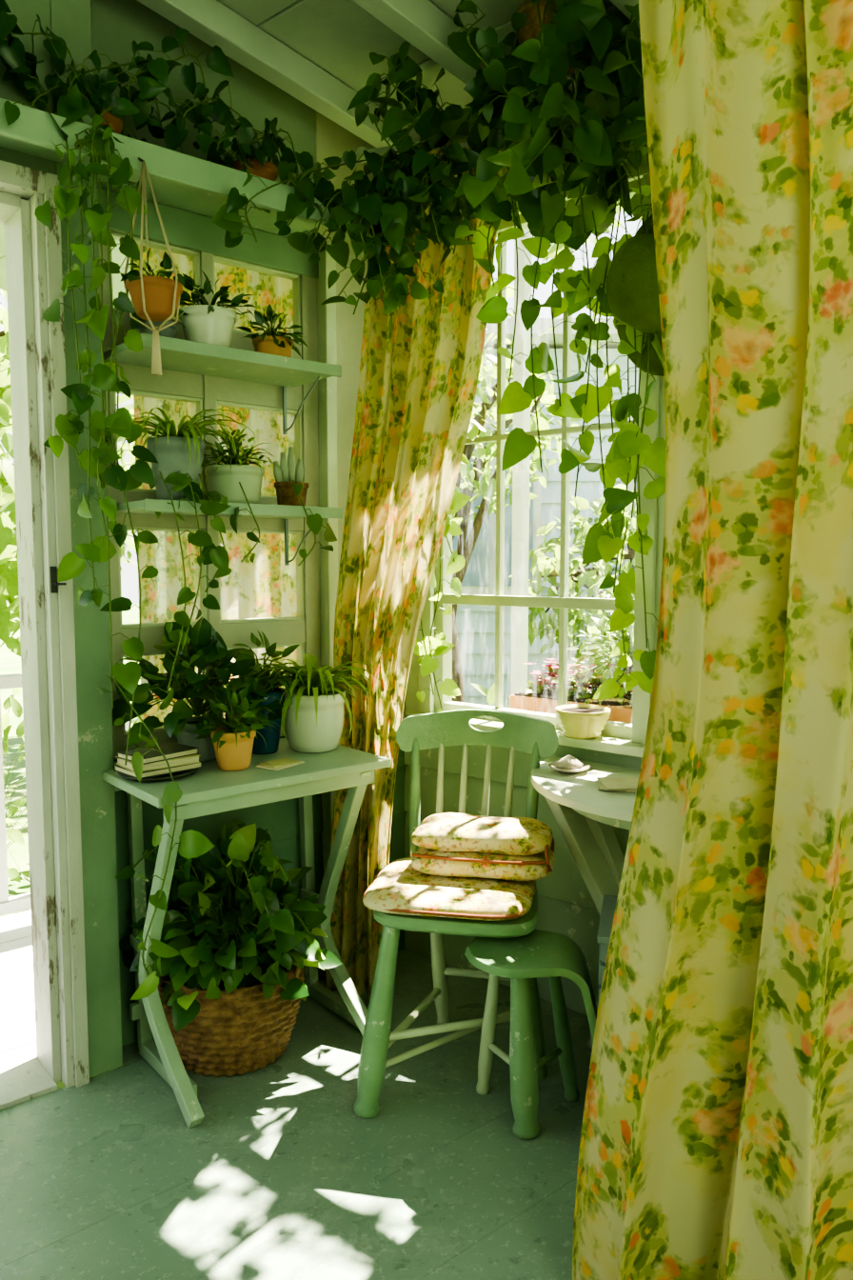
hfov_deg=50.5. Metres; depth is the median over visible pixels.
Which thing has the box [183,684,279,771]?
potted herb
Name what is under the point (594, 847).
table
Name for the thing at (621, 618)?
pothos
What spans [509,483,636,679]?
tree
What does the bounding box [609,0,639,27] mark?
ceiling beam
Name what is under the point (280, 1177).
floor
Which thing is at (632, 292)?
sun hat
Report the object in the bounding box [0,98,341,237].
shelf
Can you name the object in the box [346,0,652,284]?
pothos
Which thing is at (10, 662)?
foliage
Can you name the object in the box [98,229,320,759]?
window
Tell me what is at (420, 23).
ceiling beam
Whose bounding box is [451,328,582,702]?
tree
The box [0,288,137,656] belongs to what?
tree
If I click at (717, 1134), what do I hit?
floral curtain
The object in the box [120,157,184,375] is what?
hanging planter
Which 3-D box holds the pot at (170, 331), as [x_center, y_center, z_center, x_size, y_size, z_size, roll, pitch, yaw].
[-0.634,-0.747,2.136,0.135,0.107,0.128,0,5,0]
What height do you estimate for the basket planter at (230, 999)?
0.593 m
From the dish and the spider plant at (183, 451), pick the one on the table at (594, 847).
the dish
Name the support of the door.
in the wall at (110, 28)
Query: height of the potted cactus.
0.158 m
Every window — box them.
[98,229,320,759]
[409,146,659,757]
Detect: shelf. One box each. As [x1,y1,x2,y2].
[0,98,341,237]
[102,332,341,434]
[116,499,342,565]
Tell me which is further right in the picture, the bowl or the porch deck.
the bowl
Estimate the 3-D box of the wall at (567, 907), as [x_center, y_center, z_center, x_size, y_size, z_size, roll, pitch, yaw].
[1.147,-0.137,1.881,3.100,2.449,0.112,4,6,40]
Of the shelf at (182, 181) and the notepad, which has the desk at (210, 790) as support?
the notepad
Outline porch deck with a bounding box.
[0,910,36,1068]
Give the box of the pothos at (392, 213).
[212,112,502,315]
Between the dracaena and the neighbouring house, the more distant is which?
the neighbouring house
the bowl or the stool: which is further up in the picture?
the bowl
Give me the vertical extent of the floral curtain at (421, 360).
2.290 m
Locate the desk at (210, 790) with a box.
[101,738,391,1128]
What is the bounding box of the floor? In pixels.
[0,948,592,1279]
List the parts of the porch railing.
railing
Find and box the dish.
[548,755,589,773]
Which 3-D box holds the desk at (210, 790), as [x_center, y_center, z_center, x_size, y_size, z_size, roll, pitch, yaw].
[-0.452,0.680,2.293,0.620,0.749,0.443,-4,6,-39]
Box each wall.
[0,0,407,1077]
[404,141,665,1015]
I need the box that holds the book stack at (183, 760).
[113,741,202,780]
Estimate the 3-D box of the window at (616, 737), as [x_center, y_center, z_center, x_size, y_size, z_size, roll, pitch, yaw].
[0.310,-0.489,2.543,0.790,1.523,0.190,4,6,40]
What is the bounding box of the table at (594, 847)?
[531,756,640,1048]
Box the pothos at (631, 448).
[440,11,665,679]
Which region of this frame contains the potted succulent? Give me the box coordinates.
[179,270,256,347]
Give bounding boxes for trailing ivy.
[34,82,215,999]
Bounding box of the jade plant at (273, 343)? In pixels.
[237,303,307,357]
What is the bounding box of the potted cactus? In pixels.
[273,446,309,505]
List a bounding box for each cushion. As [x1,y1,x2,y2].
[362,857,536,920]
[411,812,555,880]
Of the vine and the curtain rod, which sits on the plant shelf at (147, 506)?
the vine
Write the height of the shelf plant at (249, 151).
0.350 m
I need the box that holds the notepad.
[255,757,304,770]
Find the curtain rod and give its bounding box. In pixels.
[355,132,470,163]
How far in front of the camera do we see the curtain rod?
2.37 m
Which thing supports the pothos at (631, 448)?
hanging from the ceiling
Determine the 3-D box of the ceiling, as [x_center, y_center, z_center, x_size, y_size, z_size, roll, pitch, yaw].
[-0.880,-1.711,1.039,5.500,0.949,4.196,4,6,40]
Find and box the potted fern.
[200,425,281,503]
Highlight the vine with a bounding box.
[123,470,338,702]
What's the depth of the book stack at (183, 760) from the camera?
2.10 m
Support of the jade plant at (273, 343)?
on the plant shelf at (176, 354)
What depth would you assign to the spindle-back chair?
2.33 m
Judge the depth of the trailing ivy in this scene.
1.91 m
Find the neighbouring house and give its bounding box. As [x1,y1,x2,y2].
[452,318,639,708]
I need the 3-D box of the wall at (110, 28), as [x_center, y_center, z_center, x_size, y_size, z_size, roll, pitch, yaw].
[-1.268,-0.446,1.800,3.220,3.079,0.160,-4,6,-39]
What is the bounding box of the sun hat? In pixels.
[606,214,663,376]
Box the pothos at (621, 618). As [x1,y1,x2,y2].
[413,421,653,712]
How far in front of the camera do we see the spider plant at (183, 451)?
2.14 m
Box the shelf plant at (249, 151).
[0,0,313,185]
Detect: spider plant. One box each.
[112,407,259,500]
[242,653,383,753]
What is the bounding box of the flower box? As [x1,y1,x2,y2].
[509,593,635,723]
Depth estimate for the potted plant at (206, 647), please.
2.24 m
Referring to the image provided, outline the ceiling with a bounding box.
[0,0,640,307]
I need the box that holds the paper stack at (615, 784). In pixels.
[597,777,639,793]
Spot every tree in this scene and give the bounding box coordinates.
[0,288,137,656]
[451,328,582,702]
[491,279,514,318]
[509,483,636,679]
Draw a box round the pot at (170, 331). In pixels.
[129,308,186,338]
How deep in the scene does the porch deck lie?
2.67 m
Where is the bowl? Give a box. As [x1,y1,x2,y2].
[555,704,610,739]
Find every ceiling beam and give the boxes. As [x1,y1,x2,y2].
[137,0,437,155]
[351,0,499,84]
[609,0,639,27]
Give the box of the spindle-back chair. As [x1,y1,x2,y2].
[353,708,559,1118]
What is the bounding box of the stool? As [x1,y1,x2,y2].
[464,929,597,1139]
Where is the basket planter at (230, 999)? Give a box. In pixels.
[115,819,342,1077]
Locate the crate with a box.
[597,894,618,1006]
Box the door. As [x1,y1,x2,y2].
[0,160,89,1110]
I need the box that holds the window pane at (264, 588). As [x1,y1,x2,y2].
[129,244,297,721]
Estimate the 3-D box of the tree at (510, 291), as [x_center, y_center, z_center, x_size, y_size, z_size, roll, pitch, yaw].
[-1.036,-1.929,10.414,4.634,5.763,4.830,0,5,0]
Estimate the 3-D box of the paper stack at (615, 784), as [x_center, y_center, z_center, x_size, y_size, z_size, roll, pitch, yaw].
[0.492,0.344,2.154,0.168,0.011,0.136,1,5,9]
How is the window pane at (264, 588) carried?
hanging from the window at (208, 391)
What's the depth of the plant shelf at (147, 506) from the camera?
2.23 m
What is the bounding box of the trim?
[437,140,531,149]
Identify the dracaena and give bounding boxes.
[193,629,322,754]
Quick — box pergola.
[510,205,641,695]
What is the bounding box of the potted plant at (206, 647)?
[112,616,283,761]
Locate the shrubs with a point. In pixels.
(14, 835)
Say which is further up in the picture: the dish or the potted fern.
the potted fern
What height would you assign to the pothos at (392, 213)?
0.532 m
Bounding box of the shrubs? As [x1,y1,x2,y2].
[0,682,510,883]
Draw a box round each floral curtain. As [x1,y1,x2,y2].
[326,146,502,999]
[572,0,852,1279]
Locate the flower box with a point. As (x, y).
(540, 698)
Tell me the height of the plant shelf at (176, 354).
0.152 m
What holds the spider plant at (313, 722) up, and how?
on the desk at (210, 790)
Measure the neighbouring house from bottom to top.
3.760 m
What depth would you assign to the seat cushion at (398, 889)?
2.05 m

